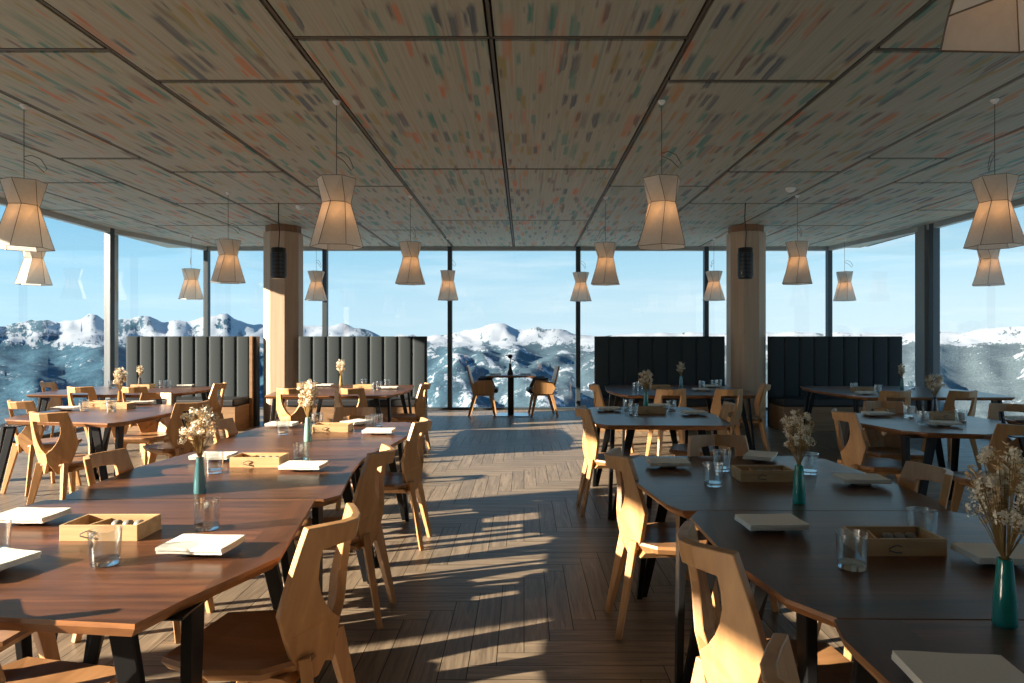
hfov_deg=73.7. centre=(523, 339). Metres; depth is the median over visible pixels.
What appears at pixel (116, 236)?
trim
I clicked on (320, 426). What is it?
box
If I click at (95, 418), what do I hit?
dining table
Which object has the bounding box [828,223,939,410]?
window
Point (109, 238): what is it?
window
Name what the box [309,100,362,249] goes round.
pendant lamp
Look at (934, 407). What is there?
bud vase
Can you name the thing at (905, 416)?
water glass
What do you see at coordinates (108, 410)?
water glass
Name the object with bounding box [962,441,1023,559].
flower bouquet
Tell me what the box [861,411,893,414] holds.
folded napkin
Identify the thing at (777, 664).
dining chair
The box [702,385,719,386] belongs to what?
folded napkin
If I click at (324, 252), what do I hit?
window
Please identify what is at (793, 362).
booth
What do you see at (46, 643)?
dining chair
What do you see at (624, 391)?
dining table
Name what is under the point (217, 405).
dining chair
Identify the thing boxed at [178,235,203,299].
pendant lamp
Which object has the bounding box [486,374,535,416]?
pedestal table
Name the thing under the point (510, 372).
vase
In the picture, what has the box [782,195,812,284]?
pendant lamp
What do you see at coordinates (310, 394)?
flower bouquet
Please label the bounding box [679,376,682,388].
bud vase
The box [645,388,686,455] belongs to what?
dining chair
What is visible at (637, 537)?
dining chair
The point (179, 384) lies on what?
folded napkin
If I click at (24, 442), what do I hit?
dining chair
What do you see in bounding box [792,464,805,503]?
bud vase
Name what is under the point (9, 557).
folded napkin
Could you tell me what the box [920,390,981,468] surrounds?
dining chair
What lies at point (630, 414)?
water glass
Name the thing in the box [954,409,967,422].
water glass
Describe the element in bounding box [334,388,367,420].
dining chair
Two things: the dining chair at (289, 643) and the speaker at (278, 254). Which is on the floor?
the dining chair at (289, 643)
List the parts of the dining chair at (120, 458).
leg, backrest, leg, leg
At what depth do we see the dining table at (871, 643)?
1.47 m
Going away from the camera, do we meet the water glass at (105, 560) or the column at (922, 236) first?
the water glass at (105, 560)
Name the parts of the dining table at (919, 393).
leg, leg, leg, leg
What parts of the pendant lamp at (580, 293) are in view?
lamp shade, seam frame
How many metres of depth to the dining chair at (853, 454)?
5.13 m
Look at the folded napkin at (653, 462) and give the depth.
3.39 m
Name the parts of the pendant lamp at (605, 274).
lamp shade, seam frame, cord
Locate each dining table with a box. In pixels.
[0,404,190,488]
[0,500,314,682]
[26,386,212,454]
[66,449,379,664]
[207,422,411,567]
[265,385,413,422]
[588,407,731,520]
[605,385,754,451]
[633,456,946,682]
[690,511,1023,682]
[800,386,1014,433]
[834,619,1023,682]
[841,413,1023,499]
[1005,419,1023,511]
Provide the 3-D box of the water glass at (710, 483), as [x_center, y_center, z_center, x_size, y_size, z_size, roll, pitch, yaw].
[0.832,0.595,3.007,0.087,0.100,0.086,0,0,0]
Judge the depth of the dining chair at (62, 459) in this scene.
5.16 m
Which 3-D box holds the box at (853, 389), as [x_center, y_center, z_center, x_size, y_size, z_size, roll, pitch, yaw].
[4.205,0.619,8.466,0.250,0.052,0.157,0,0,0]
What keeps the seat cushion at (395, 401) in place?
on the booth at (377, 360)
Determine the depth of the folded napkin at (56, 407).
6.14 m
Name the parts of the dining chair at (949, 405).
leg, leg, leg, backrest, leg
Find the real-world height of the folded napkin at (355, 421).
0.021 m
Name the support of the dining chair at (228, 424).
on the floor
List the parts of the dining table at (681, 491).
leg, leg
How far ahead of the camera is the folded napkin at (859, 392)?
7.94 m
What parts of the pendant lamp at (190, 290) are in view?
lamp shade, seam frame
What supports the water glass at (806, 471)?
on the dining table at (681, 491)
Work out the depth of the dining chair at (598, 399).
8.21 m
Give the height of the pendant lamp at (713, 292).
1.117 m
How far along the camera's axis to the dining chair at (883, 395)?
7.28 m
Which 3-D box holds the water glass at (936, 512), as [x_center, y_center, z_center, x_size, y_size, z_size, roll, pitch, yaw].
[1.274,0.595,2.186,0.087,0.100,0.086,0,0,0]
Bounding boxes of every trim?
[115,235,117,385]
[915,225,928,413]
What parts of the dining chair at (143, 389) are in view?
leg, backrest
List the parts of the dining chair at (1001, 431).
leg, seat, seat frame, backrest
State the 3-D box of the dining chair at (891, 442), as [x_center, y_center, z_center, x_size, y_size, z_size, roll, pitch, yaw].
[3.147,0.963,5.858,0.450,0.840,0.548,0,0,10]
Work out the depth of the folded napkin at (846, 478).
3.00 m
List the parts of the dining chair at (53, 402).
backrest, leg, leg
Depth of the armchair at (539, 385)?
12.21 m
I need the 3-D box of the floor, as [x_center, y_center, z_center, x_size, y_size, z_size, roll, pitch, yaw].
[-0.100,1.440,4.930,13.800,0.120,17.260,0,0,0]
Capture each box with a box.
[59,514,160,540]
[82,400,115,406]
[100,402,135,408]
[131,384,154,387]
[230,453,288,467]
[297,382,317,386]
[312,422,352,431]
[353,384,374,388]
[634,406,665,413]
[649,385,670,388]
[731,465,793,481]
[841,526,946,555]
[850,387,875,391]
[924,411,964,419]
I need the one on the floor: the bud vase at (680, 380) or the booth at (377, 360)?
the booth at (377, 360)
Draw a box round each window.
[0,197,109,443]
[104,228,206,399]
[203,247,321,409]
[322,247,447,409]
[448,247,575,409]
[576,247,703,408]
[703,247,831,409]
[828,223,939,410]
[934,198,1023,439]
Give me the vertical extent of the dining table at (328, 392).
0.739 m
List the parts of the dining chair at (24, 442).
leg, backrest, leg, seat, leg, leg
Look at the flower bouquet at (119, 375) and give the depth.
6.66 m
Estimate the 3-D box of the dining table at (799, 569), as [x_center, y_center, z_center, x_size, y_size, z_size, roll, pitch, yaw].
[1.174,1.014,2.067,1.140,0.739,1.003,0,0,0]
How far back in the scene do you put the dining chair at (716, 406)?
7.54 m
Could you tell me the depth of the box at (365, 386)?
8.92 m
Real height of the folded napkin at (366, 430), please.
0.021 m
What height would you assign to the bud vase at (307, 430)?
0.150 m
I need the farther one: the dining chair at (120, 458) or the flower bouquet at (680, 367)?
the flower bouquet at (680, 367)
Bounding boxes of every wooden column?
[263,224,302,425]
[726,224,765,426]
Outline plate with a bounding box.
[13,523,34,524]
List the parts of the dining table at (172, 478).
leg, leg, leg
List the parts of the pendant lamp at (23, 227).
lamp shade, seam frame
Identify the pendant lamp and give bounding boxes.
[0,104,54,251]
[14,251,52,285]
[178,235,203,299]
[211,192,245,283]
[305,260,327,300]
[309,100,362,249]
[395,195,424,284]
[438,237,457,300]
[570,240,591,301]
[591,196,619,285]
[638,100,684,250]
[702,238,724,300]
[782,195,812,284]
[833,239,855,300]
[939,0,1023,52]
[963,98,1023,249]
[972,249,1004,285]
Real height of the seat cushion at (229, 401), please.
0.110 m
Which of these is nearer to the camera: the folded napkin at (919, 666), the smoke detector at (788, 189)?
the folded napkin at (919, 666)
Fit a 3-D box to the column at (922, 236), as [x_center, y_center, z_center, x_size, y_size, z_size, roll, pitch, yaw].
[6.470,-0.220,10.980,0.220,3.200,0.260,0,0,0]
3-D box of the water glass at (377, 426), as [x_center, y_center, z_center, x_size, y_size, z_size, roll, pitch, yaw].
[-1.071,0.595,4.978,0.087,0.100,0.087,0,0,0]
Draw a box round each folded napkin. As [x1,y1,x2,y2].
[0,507,71,522]
[0,547,41,569]
[50,406,81,409]
[130,400,153,403]
[155,534,244,554]
[177,384,196,385]
[188,451,237,459]
[264,421,298,425]
[278,460,328,469]
[316,384,333,385]
[340,419,372,424]
[362,428,395,432]
[381,386,398,387]
[597,406,620,409]
[646,458,690,466]
[648,403,671,406]
[680,410,707,413]
[692,388,710,389]
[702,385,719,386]
[734,513,809,530]
[743,450,777,460]
[832,473,891,483]
[854,391,877,393]
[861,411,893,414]
[891,650,1023,682]
[926,420,962,424]
[950,542,1023,564]
[1003,416,1023,419]
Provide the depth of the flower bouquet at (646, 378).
6.50 m
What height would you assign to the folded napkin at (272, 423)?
0.021 m
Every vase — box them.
[117,391,122,401]
[193,457,206,493]
[304,417,311,441]
[339,376,342,385]
[506,354,514,374]
[643,391,648,405]
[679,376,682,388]
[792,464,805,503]
[900,377,903,388]
[931,397,937,410]
[991,556,1018,628]
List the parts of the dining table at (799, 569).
leg, leg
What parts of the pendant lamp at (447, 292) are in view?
lamp shade, seam frame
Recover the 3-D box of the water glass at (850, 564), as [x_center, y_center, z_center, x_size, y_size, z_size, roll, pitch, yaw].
[0.926,0.595,1.928,0.087,0.100,0.086,0,0,0]
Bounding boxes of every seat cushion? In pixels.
[106,396,248,406]
[287,396,415,406]
[526,387,532,392]
[602,396,734,406]
[770,396,922,406]
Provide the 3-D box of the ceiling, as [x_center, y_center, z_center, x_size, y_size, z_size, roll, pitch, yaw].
[-0.125,-1.945,4.950,13.950,0.250,17.300,0,0,0]
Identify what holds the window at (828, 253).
on the floor
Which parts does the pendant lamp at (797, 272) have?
lamp shade, seam frame, cord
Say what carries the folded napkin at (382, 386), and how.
on the plate
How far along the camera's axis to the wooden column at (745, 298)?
10.78 m
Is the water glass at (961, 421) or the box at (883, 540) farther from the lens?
the water glass at (961, 421)
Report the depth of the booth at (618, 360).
10.79 m
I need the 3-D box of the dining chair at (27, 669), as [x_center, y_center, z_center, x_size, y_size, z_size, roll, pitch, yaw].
[-1.368,0.963,1.732,0.450,0.840,0.548,0,0,12]
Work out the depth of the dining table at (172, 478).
3.10 m
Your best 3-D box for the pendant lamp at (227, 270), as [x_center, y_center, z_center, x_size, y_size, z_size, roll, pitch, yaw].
[-3.660,-1.261,8.450,0.386,1.117,0.394,0,0,0]
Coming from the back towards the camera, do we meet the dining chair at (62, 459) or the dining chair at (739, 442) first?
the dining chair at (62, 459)
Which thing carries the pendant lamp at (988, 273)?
hanging from the ceiling
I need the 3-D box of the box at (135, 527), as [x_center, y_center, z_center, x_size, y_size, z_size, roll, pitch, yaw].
[-1.359,0.619,2.247,0.250,0.052,0.157,0,0,0]
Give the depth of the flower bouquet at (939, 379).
5.94 m
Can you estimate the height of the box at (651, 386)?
0.052 m
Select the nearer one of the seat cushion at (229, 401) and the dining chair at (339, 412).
the dining chair at (339, 412)
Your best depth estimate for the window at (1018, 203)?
10.03 m
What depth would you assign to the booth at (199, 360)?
10.79 m
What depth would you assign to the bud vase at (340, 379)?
9.46 m
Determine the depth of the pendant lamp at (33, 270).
8.65 m
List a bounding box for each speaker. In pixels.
[271,203,286,278]
[738,203,752,278]
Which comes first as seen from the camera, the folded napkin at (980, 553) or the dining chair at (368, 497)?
the folded napkin at (980, 553)
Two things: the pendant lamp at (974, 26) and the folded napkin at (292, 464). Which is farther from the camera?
the folded napkin at (292, 464)
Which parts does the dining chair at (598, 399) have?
backrest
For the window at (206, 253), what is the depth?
13.38 m
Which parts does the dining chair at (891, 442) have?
backrest, seat, seat frame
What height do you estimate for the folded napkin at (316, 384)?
0.021 m
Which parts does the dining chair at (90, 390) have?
backrest, leg, leg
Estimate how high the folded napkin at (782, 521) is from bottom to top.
0.021 m
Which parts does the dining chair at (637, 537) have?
leg, leg, backrest, seat frame, seat, leg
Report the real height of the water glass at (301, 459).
0.100 m
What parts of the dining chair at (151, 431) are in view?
seat, leg, seat frame, backrest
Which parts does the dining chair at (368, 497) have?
seat, seat frame, leg, backrest, leg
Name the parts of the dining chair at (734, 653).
leg, backrest, seat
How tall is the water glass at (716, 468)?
0.100 m
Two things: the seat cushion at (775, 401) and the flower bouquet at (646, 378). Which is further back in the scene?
the seat cushion at (775, 401)
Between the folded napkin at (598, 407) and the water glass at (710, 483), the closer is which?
the water glass at (710, 483)
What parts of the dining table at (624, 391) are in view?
leg, leg, leg, leg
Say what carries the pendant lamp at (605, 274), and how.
hanging from the ceiling
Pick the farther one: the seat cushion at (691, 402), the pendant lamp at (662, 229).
the seat cushion at (691, 402)
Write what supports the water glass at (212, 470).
on the dining table at (172, 478)
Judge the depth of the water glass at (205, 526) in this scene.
2.31 m
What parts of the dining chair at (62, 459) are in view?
leg, backrest, seat, leg, seat frame, leg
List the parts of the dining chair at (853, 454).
backrest, seat, seat frame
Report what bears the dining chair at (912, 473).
on the floor
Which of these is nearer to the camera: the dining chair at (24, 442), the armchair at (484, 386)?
the dining chair at (24, 442)
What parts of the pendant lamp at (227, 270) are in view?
lamp shade, seam frame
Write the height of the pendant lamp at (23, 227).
1.117 m
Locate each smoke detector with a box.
[295,205,304,209]
[785,187,795,191]
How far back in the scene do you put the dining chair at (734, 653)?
1.81 m
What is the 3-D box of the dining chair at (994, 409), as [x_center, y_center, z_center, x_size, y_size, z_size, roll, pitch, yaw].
[4.039,0.963,5.614,0.450,0.840,0.548,0,0,30]
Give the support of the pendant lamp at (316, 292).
hanging from the ceiling
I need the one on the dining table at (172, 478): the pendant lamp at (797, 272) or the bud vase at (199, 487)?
the bud vase at (199, 487)
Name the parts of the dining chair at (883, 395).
backrest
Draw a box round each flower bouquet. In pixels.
[113,367,127,390]
[136,365,142,376]
[177,404,220,457]
[296,379,319,417]
[336,359,344,375]
[638,369,652,390]
[676,361,684,375]
[781,409,815,465]
[898,364,904,376]
[925,374,944,396]
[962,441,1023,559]
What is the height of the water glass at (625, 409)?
0.100 m
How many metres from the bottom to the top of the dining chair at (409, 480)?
0.840 m
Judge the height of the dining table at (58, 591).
0.739 m
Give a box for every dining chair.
[0,630,59,659]
[0,657,116,682]
[1,400,81,495]
[26,411,100,504]
[40,381,87,440]
[67,386,115,453]
[71,448,214,643]
[114,392,172,464]
[120,386,160,458]
[143,400,209,463]
[161,503,360,682]
[190,382,226,437]
[209,418,238,443]
[276,388,318,422]
[283,444,396,629]
[332,407,376,510]
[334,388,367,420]
[350,417,431,550]
[384,383,430,452]
[575,405,640,515]
[589,383,633,452]
[604,447,720,639]
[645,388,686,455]
[669,401,735,455]
[676,521,878,682]
[686,434,778,611]
[710,389,742,452]
[727,383,770,453]
[760,633,799,682]
[817,461,952,660]
[831,408,901,479]
[862,401,923,489]
[866,390,910,446]
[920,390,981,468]
[949,423,1023,511]
[987,403,1023,466]
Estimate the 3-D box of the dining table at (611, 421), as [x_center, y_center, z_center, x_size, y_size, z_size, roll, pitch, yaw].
[1.093,1.014,5.830,1.092,0.739,1.450,0,0,0]
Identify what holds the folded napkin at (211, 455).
on the plate
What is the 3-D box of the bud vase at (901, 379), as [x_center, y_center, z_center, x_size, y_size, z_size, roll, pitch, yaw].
[4.926,0.570,8.900,0.051,0.150,0.051,0,0,0]
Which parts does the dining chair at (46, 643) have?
seat, leg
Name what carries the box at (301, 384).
on the dining table at (328, 392)
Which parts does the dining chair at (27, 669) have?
backrest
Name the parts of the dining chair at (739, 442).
leg, backrest, leg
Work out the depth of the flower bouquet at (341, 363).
9.46 m
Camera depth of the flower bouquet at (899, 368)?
8.89 m
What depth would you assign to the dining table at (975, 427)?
5.01 m
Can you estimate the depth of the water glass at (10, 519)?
2.05 m
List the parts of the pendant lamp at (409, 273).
seam frame, lamp shade, cord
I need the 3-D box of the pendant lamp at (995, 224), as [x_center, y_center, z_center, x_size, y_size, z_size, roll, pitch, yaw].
[3.570,-1.261,5.180,0.394,1.117,0.386,0,0,18]
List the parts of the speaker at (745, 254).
cord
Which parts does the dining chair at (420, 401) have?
seat, seat frame, leg, backrest, leg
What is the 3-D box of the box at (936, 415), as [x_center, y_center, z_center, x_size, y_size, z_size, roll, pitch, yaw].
[3.429,0.619,5.570,0.250,0.052,0.157,0,0,0]
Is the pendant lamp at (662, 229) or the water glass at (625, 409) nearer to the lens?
the pendant lamp at (662, 229)
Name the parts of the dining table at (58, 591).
leg, leg, leg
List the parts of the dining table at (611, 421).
leg, leg, leg, leg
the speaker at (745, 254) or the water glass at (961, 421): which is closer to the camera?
the water glass at (961, 421)
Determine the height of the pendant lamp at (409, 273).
1.117 m
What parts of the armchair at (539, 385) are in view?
leg, leg, panel, seat frame, panel, leg, leg, backrest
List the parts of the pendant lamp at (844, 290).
lamp shade, seam frame, cord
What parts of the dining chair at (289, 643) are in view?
seat, seat frame, leg, backrest, leg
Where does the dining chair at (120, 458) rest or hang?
on the floor
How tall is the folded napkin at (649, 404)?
0.021 m
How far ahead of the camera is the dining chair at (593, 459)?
5.37 m
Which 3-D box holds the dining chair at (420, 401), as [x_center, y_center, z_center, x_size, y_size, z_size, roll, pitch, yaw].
[-1.431,0.963,8.499,0.548,0.840,0.450,0,0,2]
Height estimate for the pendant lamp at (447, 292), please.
1.117 m
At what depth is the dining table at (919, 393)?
8.31 m
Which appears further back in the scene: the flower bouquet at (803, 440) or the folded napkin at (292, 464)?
the folded napkin at (292, 464)
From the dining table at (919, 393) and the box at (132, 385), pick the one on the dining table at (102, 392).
the box at (132, 385)
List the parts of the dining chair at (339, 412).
leg, backrest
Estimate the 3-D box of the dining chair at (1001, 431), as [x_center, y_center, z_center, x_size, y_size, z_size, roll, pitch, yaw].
[3.204,0.963,4.622,0.450,0.840,0.548,0,0,-6]
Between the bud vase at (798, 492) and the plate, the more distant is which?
the bud vase at (798, 492)
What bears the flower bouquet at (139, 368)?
in the bud vase
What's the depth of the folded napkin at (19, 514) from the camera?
2.39 m
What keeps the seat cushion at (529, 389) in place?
on the armchair at (539, 385)
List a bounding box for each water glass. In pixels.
[0,519,11,547]
[78,399,89,410]
[87,525,121,567]
[105,400,116,411]
[193,497,220,531]
[204,451,223,473]
[276,419,289,434]
[292,442,309,460]
[371,415,382,427]
[623,399,632,410]
[628,403,638,415]
[703,462,722,487]
[713,450,730,471]
[804,453,818,474]
[835,528,868,571]
[903,406,914,418]
[906,506,937,537]
[916,411,929,424]
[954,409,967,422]
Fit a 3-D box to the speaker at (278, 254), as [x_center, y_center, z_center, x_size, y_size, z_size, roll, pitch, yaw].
[-3.270,-1.315,9.100,0.198,1.010,0.200,0,0,0]
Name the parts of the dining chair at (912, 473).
leg, leg, backrest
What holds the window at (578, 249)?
on the floor
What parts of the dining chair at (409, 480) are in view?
seat frame, seat, leg, backrest, leg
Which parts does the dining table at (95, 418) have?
leg, leg, leg, leg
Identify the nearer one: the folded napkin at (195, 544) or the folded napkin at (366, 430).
the folded napkin at (195, 544)
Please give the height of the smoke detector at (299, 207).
0.050 m
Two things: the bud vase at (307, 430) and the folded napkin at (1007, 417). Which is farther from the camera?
the folded napkin at (1007, 417)
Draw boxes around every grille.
[271,252,286,276]
[738,252,752,276]
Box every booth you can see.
[106,336,259,431]
[286,336,426,421]
[594,336,734,431]
[767,336,922,431]
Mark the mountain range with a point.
(66, 353)
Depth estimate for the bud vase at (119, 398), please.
6.66 m
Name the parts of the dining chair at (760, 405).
leg, seat, backrest, leg, leg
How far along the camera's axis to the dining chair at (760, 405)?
8.24 m
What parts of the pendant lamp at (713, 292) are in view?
seam frame, lamp shade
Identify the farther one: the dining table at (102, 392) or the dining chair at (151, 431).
the dining table at (102, 392)
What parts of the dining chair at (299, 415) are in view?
seat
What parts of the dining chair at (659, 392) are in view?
leg, leg, backrest, leg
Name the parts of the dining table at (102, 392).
leg, leg, leg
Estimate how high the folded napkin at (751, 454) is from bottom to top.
0.021 m
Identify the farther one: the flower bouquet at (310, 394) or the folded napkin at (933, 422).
the folded napkin at (933, 422)
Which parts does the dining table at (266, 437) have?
leg, leg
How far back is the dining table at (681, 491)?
2.88 m
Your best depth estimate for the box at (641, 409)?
5.92 m
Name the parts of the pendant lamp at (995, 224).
seam frame, lamp shade, cord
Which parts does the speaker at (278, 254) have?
cord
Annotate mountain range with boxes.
[0,314,1023,439]
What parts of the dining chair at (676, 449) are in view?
seat, backrest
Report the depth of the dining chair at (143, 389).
7.90 m
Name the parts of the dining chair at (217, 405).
backrest, leg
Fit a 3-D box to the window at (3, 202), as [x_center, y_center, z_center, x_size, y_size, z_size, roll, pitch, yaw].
[-6.774,-0.220,9.840,0.120,3.200,2.600,0,0,-1]
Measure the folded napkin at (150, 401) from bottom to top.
0.021 m
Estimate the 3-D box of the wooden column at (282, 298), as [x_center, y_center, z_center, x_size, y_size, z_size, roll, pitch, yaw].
[-3.880,-0.220,11.020,0.564,3.200,0.564,0,0,0]
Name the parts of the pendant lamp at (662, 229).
lamp shade, seam frame, cord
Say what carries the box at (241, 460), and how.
on the dining table at (172, 478)
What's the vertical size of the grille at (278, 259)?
0.318 m
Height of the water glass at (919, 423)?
0.100 m
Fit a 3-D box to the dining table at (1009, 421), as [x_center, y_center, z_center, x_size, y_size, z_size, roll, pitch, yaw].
[4.496,1.014,5.200,1.303,0.739,0.840,0,0,0]
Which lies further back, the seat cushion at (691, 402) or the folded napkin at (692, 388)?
the seat cushion at (691, 402)
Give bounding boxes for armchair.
[466,365,498,416]
[526,365,559,416]
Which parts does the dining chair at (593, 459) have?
leg, leg, backrest, seat frame, seat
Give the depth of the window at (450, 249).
13.39 m
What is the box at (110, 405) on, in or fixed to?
on the dining table at (95, 418)
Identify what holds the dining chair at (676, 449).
on the floor
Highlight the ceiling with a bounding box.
[0,0,1023,247]
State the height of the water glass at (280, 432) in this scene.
0.100 m
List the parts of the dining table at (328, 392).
leg, leg, leg, leg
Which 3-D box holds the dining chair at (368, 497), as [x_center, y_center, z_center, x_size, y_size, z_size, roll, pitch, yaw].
[-0.916,0.963,3.419,0.548,0.840,0.450,0,0,1]
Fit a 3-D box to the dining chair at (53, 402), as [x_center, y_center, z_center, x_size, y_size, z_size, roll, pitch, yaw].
[-6.079,0.963,9.016,0.450,0.840,0.548,0,0,30]
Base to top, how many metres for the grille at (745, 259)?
0.318 m
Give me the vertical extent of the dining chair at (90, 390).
0.840 m
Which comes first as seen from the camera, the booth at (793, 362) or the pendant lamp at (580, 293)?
the booth at (793, 362)
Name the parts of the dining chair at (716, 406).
backrest, leg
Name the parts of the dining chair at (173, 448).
leg, seat, seat frame, leg, backrest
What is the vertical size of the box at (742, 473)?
0.052 m
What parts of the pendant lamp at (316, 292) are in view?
lamp shade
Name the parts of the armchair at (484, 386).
backrest, leg, panel, seat frame, leg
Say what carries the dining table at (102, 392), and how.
on the floor
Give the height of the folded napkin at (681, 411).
0.021 m
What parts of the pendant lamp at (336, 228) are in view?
seam frame, lamp shade, cord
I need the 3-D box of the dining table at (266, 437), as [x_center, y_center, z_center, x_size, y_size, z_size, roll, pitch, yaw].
[-1.366,1.014,4.678,1.176,0.739,1.316,0,0,0]
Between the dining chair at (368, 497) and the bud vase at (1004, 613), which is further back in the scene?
the dining chair at (368, 497)
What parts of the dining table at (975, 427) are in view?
leg, leg, leg, leg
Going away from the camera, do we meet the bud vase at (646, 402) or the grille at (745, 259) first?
the bud vase at (646, 402)
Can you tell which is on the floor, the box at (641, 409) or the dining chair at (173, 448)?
the dining chair at (173, 448)
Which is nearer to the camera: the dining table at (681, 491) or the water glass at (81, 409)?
the dining table at (681, 491)
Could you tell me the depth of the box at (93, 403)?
6.50 m
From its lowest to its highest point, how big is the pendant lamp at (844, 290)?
1.117 m
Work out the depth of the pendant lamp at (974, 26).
1.66 m
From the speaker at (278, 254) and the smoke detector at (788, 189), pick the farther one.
the speaker at (278, 254)
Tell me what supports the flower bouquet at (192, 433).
in the bud vase at (199, 487)
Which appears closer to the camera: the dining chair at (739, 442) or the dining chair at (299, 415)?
the dining chair at (739, 442)
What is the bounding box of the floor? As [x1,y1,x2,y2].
[0,410,1022,682]

